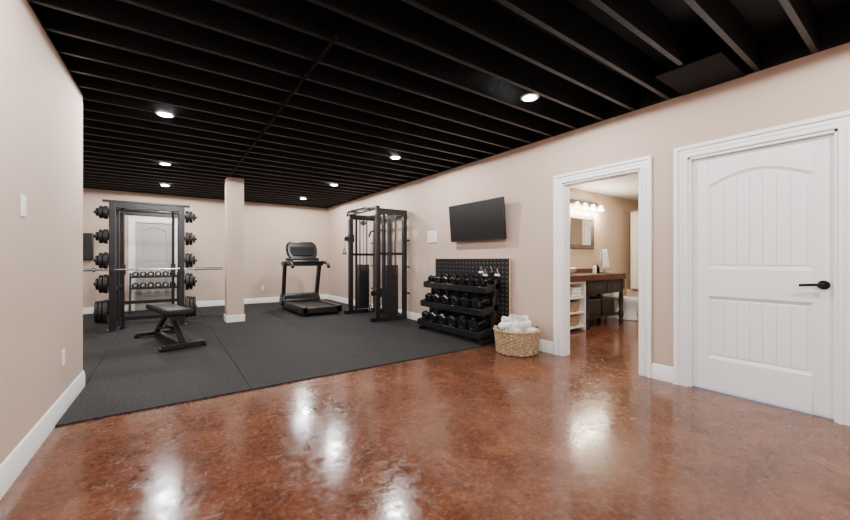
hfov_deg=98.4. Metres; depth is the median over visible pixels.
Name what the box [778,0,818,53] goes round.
ceiling beam
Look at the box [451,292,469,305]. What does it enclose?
dumbbell
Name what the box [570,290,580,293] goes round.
towel
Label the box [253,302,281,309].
rubber floor mat
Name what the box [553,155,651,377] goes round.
trim
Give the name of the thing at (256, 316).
rubber floor mat
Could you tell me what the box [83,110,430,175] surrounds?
ceiling beam
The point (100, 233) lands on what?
weight plate
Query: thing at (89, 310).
baseboard
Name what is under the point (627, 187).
ceiling
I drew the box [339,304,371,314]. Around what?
rubber floor mat
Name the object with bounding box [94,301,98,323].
weight plate
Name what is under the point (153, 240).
door
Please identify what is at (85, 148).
ceiling beam
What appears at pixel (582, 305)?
shelf unit
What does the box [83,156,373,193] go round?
ceiling beam
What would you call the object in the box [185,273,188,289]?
weight plate
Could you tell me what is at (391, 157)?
recessed light
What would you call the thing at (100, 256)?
weight plate
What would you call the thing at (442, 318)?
dumbbell
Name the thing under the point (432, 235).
panel
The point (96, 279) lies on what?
weight plate
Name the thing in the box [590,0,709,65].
ceiling beam
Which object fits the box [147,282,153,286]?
dumbbell
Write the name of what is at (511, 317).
towel
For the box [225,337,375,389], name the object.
rubber floor mat
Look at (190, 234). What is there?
weight plate
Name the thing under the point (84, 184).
ceiling beam
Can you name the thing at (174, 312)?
weight bench
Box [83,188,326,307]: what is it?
wall
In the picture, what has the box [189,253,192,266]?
weight plate
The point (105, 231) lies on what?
weight plate
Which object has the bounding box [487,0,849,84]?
ceiling
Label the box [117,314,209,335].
rubber floor mat
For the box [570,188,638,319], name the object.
wall
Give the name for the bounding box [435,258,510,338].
pegboard
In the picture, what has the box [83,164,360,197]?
ceiling beam
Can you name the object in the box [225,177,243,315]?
wall column
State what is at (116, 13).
ceiling beam
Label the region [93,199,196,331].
power rack
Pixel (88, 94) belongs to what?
ceiling beam
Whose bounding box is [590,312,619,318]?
shelf
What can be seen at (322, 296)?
baseboard
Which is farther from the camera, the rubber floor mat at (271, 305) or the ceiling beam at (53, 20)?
the rubber floor mat at (271, 305)
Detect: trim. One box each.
[27,0,82,94]
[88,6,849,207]
[128,216,176,310]
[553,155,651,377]
[673,110,849,425]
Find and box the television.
[449,196,506,241]
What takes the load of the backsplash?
attached to the wall at (612, 227)
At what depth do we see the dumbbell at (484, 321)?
5.03 m
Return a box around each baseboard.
[0,371,84,499]
[83,305,127,313]
[196,294,326,306]
[224,314,244,322]
[327,294,552,353]
[651,363,672,382]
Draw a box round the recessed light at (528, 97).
[521,93,538,101]
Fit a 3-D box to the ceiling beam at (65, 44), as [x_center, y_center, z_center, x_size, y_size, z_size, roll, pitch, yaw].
[-0.885,-1.625,3.889,4.650,0.250,0.036,0,0,-35]
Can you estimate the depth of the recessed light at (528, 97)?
3.36 m
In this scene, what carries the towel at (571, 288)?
on the towel at (576, 291)
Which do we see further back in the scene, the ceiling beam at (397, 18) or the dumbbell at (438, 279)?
the dumbbell at (438, 279)
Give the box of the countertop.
[570,273,625,281]
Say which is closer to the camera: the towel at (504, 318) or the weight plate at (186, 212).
the towel at (504, 318)
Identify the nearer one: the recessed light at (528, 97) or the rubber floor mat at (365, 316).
the recessed light at (528, 97)
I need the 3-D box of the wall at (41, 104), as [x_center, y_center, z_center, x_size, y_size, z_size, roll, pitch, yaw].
[-1.195,-0.170,0.371,0.130,2.620,6.993,0,0,-34]
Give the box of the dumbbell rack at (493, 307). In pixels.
[417,276,500,344]
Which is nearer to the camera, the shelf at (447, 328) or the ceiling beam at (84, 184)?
the shelf at (447, 328)
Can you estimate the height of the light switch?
0.120 m
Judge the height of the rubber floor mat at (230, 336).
0.012 m
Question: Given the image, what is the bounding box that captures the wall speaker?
[83,233,93,259]
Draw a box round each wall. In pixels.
[0,0,82,464]
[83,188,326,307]
[327,42,849,366]
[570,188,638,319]
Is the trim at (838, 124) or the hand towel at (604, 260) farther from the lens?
the hand towel at (604, 260)
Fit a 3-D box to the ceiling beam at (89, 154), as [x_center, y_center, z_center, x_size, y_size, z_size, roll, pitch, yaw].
[-3.540,-1.625,6.254,6.250,0.250,0.036,0,0,-35]
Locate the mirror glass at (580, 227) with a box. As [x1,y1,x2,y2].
[571,218,590,244]
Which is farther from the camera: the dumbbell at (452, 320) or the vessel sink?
the vessel sink
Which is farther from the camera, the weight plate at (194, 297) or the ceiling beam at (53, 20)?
the weight plate at (194, 297)
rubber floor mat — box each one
[55,349,251,426]
[83,311,132,322]
[83,320,126,338]
[83,336,116,365]
[83,364,98,385]
[100,327,223,363]
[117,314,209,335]
[130,307,200,315]
[197,304,263,313]
[202,310,284,327]
[211,320,317,348]
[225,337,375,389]
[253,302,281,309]
[266,308,345,319]
[286,315,388,336]
[320,328,461,366]
[321,299,345,303]
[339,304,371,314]
[349,312,417,327]
[393,325,495,349]
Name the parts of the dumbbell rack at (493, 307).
frame, frame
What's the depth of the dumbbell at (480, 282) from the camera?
5.09 m
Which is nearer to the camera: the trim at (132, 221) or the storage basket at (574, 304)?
the storage basket at (574, 304)
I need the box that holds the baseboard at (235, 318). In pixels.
[224,314,244,322]
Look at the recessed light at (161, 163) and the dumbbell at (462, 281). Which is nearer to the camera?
the dumbbell at (462, 281)
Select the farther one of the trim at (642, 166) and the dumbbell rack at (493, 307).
the dumbbell rack at (493, 307)
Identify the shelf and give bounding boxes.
[130,275,176,277]
[130,286,176,289]
[418,319,490,339]
[421,298,492,316]
[424,281,493,293]
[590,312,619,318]
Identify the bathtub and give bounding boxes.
[626,289,638,314]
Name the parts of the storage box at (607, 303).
lid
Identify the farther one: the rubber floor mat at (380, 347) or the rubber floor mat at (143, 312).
the rubber floor mat at (143, 312)
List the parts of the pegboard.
backing frame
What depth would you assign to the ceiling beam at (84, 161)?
6.65 m
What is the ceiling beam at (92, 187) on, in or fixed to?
attached to the ceiling at (767, 18)
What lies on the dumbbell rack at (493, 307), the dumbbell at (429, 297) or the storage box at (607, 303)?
the dumbbell at (429, 297)
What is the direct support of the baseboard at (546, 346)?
attached to the wall at (817, 84)
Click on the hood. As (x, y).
(284, 297)
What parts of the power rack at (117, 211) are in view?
rail, guide rod, rail, guide rod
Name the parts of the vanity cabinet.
leg, drawer, drawer, leg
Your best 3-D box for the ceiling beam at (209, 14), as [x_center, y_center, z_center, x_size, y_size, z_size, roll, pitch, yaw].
[-0.339,-1.625,3.118,4.650,0.250,0.036,0,0,-35]
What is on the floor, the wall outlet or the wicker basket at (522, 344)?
the wicker basket at (522, 344)
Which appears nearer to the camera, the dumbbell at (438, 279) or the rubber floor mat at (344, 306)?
the dumbbell at (438, 279)
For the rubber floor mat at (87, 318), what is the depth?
7.20 m
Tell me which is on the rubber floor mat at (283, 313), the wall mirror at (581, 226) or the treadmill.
the treadmill
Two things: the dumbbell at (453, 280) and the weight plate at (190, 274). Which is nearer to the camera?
the dumbbell at (453, 280)
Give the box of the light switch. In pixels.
[20,194,25,216]
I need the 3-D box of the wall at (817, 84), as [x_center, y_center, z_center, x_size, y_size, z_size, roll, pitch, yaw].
[0.883,-0.180,5.520,0.120,2.640,12.990,0,0,-35]
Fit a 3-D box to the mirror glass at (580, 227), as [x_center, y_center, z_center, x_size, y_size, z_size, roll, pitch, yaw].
[2.892,-0.520,6.819,0.700,0.480,0.012,0,0,-35]
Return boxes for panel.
[428,230,436,242]
[654,51,745,94]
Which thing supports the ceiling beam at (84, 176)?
attached to the ceiling at (767, 18)
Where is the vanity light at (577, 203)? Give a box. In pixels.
[570,199,603,210]
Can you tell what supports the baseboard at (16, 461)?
attached to the wall at (41, 104)
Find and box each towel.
[499,320,520,329]
[501,316,509,321]
[508,314,523,320]
[509,319,530,329]
[509,329,522,336]
[522,315,528,330]
[523,327,538,332]
[570,286,580,290]
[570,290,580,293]
[570,293,580,296]
[599,249,609,270]
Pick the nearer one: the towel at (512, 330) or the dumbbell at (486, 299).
the towel at (512, 330)
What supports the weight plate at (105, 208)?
on the power rack at (117, 211)
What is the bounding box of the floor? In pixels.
[0,310,849,519]
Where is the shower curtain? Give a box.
[623,210,638,288]
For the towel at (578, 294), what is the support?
on the shelf unit at (582, 305)
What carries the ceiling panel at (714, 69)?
attached to the ceiling beam at (641, 17)
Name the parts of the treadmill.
handrail, deck frame, handrail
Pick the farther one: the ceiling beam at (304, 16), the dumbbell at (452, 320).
the dumbbell at (452, 320)
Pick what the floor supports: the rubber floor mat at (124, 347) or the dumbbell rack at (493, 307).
the rubber floor mat at (124, 347)
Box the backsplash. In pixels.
[574,268,591,272]
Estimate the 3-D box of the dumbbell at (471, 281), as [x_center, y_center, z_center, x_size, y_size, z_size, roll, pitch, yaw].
[0.729,0.294,5.266,0.257,0.185,0.121,0,0,-35]
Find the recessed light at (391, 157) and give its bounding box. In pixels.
[390,156,400,158]
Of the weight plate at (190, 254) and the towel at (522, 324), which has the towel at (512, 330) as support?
the towel at (522, 324)
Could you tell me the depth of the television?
5.32 m
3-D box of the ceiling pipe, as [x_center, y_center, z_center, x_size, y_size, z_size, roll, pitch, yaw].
[-2.015,-1.486,4.455,0.032,0.032,5.000,0,0,-35]
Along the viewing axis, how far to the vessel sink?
5.87 m
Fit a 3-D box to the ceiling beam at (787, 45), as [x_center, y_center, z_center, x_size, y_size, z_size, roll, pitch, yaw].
[-1.682,-1.615,3.631,6.490,0.270,13.110,0,0,-35]
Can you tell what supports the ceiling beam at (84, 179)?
attached to the ceiling at (767, 18)
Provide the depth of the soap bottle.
6.53 m
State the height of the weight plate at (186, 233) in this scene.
0.230 m
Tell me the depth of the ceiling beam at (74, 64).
3.60 m
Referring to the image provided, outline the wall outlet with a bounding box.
[62,349,64,366]
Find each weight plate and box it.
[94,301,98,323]
[95,278,97,289]
[98,206,102,218]
[98,229,102,242]
[98,253,102,267]
[98,275,102,292]
[98,300,102,323]
[102,274,108,292]
[102,300,108,323]
[103,206,108,218]
[103,229,108,243]
[103,252,108,268]
[185,211,188,222]
[185,232,188,244]
[185,253,188,267]
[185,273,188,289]
[185,296,188,317]
[189,212,192,222]
[189,233,192,244]
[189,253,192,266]
[189,273,192,289]
[189,296,192,316]
[193,296,195,315]
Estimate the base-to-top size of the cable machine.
2.130 m
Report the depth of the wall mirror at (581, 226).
6.83 m
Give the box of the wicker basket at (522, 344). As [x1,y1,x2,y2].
[493,325,540,356]
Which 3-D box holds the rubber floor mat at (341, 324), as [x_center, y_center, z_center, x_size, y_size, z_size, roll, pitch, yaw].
[-1.583,1.134,6.476,1.217,0.012,1.797,0,0,-35]
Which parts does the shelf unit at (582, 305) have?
shelf, shelf, shelf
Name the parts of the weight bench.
bench frame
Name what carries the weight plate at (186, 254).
on the power rack at (117, 211)
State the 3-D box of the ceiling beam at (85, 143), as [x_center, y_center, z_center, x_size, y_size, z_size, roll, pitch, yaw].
[-3.176,-1.625,5.740,6.250,0.250,0.036,0,0,-35]
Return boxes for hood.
[279,292,319,305]
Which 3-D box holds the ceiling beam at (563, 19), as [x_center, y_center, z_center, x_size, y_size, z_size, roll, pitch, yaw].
[0.389,-1.625,2.089,4.650,0.250,0.036,0,0,-35]
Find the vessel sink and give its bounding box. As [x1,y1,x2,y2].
[570,267,577,273]
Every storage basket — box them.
[570,300,579,311]
[570,314,579,325]
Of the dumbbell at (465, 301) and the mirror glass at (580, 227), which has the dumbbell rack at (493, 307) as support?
the dumbbell at (465, 301)
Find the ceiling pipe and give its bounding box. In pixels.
[229,32,339,176]
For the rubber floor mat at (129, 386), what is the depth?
3.35 m
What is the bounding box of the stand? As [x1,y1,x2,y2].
[128,272,176,313]
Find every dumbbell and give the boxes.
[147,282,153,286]
[421,308,439,320]
[425,289,441,301]
[428,272,442,282]
[429,309,448,322]
[433,290,450,302]
[435,273,450,282]
[438,311,457,324]
[442,273,457,283]
[442,291,459,303]
[447,313,467,326]
[450,273,466,284]
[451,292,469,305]
[457,315,478,329]
[458,274,474,284]
[461,293,480,307]
[467,274,483,285]
[468,316,489,331]
[472,294,491,308]
[476,274,493,286]
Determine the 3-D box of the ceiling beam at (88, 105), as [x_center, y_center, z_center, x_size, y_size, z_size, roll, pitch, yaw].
[-2.266,-1.625,4.455,6.250,0.250,0.036,0,0,-35]
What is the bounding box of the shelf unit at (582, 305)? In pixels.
[570,281,585,329]
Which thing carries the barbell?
on the power rack at (117, 211)
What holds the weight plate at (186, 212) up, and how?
on the power rack at (117, 211)
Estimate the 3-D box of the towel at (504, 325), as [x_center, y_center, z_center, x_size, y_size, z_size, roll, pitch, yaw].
[1.036,0.791,4.472,0.273,0.148,0.095,0,0,36]
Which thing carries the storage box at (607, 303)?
on the vanity cabinet
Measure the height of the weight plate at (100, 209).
0.200 m
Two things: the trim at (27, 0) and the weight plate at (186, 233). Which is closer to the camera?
the trim at (27, 0)
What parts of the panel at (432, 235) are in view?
panel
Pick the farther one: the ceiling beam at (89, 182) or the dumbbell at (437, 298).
the ceiling beam at (89, 182)
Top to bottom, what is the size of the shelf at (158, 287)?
0.050 m
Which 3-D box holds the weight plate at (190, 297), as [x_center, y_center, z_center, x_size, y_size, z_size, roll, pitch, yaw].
[-4.118,0.818,6.458,0.045,0.361,0.361,0,0,-35]
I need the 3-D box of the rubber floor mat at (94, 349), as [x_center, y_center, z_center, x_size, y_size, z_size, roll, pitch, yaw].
[-4.552,1.134,4.374,1.202,0.012,1.797,0,0,-35]
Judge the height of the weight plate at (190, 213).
0.200 m
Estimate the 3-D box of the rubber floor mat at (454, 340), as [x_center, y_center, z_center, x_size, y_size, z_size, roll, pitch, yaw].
[0.269,1.134,5.582,0.767,0.012,1.797,0,0,-35]
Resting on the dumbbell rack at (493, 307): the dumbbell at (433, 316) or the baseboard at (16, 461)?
the dumbbell at (433, 316)
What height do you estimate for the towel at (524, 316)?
0.159 m
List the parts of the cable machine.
stack post, rail, guide rod, rail, guide rod, stack post, rail, guide rod, rail, guide rod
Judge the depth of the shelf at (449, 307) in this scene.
5.33 m
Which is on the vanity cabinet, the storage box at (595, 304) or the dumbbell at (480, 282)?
the storage box at (595, 304)
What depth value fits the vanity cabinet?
6.36 m
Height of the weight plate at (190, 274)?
0.285 m
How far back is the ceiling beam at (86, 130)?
5.21 m
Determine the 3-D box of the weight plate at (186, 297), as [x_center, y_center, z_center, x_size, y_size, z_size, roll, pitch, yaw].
[-4.163,0.818,6.426,0.050,0.380,0.380,0,0,-35]
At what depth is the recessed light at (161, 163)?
5.68 m
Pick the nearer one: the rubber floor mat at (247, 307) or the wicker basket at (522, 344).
the wicker basket at (522, 344)
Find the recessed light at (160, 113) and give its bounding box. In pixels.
[155,111,174,117]
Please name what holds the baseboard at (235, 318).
attached to the wall column at (234, 187)
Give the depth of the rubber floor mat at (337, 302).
9.97 m
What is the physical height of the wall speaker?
0.560 m
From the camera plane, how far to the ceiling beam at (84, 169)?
7.14 m
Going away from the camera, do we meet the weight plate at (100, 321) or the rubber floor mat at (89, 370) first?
the rubber floor mat at (89, 370)
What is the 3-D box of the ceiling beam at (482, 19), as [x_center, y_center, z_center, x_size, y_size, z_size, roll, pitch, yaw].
[0.207,-1.625,2.346,4.650,0.250,0.036,0,0,-35]
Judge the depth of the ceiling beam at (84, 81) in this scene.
3.89 m
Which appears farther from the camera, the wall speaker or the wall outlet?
the wall speaker
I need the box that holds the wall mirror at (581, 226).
[570,214,593,248]
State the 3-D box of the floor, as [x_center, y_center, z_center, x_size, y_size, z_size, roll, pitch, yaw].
[0.256,1.200,5.003,11.400,0.120,13.170,0,0,-35]
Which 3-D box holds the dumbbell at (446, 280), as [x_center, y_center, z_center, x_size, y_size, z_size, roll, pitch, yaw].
[0.397,0.294,5.736,0.257,0.185,0.121,0,0,-35]
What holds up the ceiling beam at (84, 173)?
attached to the ceiling at (767, 18)
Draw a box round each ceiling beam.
[29,0,532,142]
[30,2,513,148]
[46,30,496,154]
[60,53,480,159]
[71,72,466,163]
[79,87,453,167]
[83,100,441,171]
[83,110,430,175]
[83,119,420,178]
[83,127,411,181]
[83,134,402,183]
[83,140,394,186]
[83,146,386,189]
[83,151,379,191]
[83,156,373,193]
[83,160,366,195]
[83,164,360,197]
[83,168,355,198]
[83,172,350,200]
[83,175,345,202]
[83,178,340,203]
[83,180,335,205]
[83,183,331,206]
[83,185,327,207]
[118,0,553,136]
[213,0,577,128]
[307,0,604,120]
[401,0,635,110]
[495,0,671,99]
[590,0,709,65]
[684,0,760,71]
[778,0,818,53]
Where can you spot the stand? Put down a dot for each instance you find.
(130, 274)
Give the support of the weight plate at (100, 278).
on the power rack at (117, 211)
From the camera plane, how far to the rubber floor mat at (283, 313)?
7.59 m
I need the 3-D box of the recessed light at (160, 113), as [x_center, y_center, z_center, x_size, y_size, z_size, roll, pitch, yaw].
[-2.670,-1.494,3.771,0.164,0.012,0.164,0,0,-35]
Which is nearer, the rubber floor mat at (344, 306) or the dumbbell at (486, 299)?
the dumbbell at (486, 299)
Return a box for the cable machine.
[342,205,409,321]
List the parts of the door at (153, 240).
panel moulding, panel, panel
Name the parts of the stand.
stand frame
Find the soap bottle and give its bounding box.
[592,263,596,272]
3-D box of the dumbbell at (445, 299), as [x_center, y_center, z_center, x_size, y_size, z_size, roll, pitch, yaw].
[0.400,0.586,5.640,0.282,0.209,0.139,0,0,-35]
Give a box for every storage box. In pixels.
[589,298,600,316]
[590,296,614,314]
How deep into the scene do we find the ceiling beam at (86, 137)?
5.47 m
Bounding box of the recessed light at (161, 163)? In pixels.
[159,162,171,165]
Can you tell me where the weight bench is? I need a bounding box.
[134,302,206,351]
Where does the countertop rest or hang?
on the vanity cabinet
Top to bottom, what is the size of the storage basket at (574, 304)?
0.165 m
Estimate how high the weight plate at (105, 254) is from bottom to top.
0.260 m
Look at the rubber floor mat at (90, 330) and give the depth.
5.87 m
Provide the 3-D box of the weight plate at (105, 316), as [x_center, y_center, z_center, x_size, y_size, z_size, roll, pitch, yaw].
[-5.045,0.818,5.801,0.050,0.380,0.380,0,0,-35]
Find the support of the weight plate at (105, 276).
on the power rack at (117, 211)
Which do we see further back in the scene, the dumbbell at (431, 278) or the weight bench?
the dumbbell at (431, 278)
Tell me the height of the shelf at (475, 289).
0.150 m
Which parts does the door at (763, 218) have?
panel, panel, panel moulding, lever handle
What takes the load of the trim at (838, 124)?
attached to the wall at (817, 84)
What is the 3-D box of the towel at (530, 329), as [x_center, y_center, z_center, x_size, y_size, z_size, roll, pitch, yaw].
[1.256,0.851,4.491,0.095,0.112,0.267,0,0,-37]
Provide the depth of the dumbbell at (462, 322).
5.17 m
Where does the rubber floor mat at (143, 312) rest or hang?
on the floor
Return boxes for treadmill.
[279,241,341,315]
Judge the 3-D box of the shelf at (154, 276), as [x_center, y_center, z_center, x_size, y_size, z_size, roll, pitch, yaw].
[-5.961,0.363,8.090,0.840,0.050,0.205,0,0,-35]
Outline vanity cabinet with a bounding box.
[586,279,624,328]
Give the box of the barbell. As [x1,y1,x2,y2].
[83,267,222,271]
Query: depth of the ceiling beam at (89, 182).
8.15 m
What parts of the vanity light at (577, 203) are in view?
lamp shade, lamp shade, lamp shade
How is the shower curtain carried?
hanging from the wall at (612, 227)
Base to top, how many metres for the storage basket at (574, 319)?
0.165 m
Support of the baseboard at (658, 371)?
attached to the wall at (817, 84)
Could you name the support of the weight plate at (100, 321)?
on the power rack at (117, 211)
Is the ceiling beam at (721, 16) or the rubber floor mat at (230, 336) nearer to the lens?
the ceiling beam at (721, 16)
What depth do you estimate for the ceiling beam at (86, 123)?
4.95 m
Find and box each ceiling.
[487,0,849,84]
[570,174,638,200]
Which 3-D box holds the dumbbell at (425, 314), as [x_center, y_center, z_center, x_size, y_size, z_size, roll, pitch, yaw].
[0.096,0.877,5.980,0.307,0.233,0.156,0,0,-35]
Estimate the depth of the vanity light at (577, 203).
6.78 m
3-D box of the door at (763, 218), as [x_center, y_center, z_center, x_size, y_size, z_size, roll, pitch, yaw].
[2.661,0.118,2.959,0.098,2.039,0.865,0,0,-35]
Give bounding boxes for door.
[136,223,171,309]
[693,134,833,418]

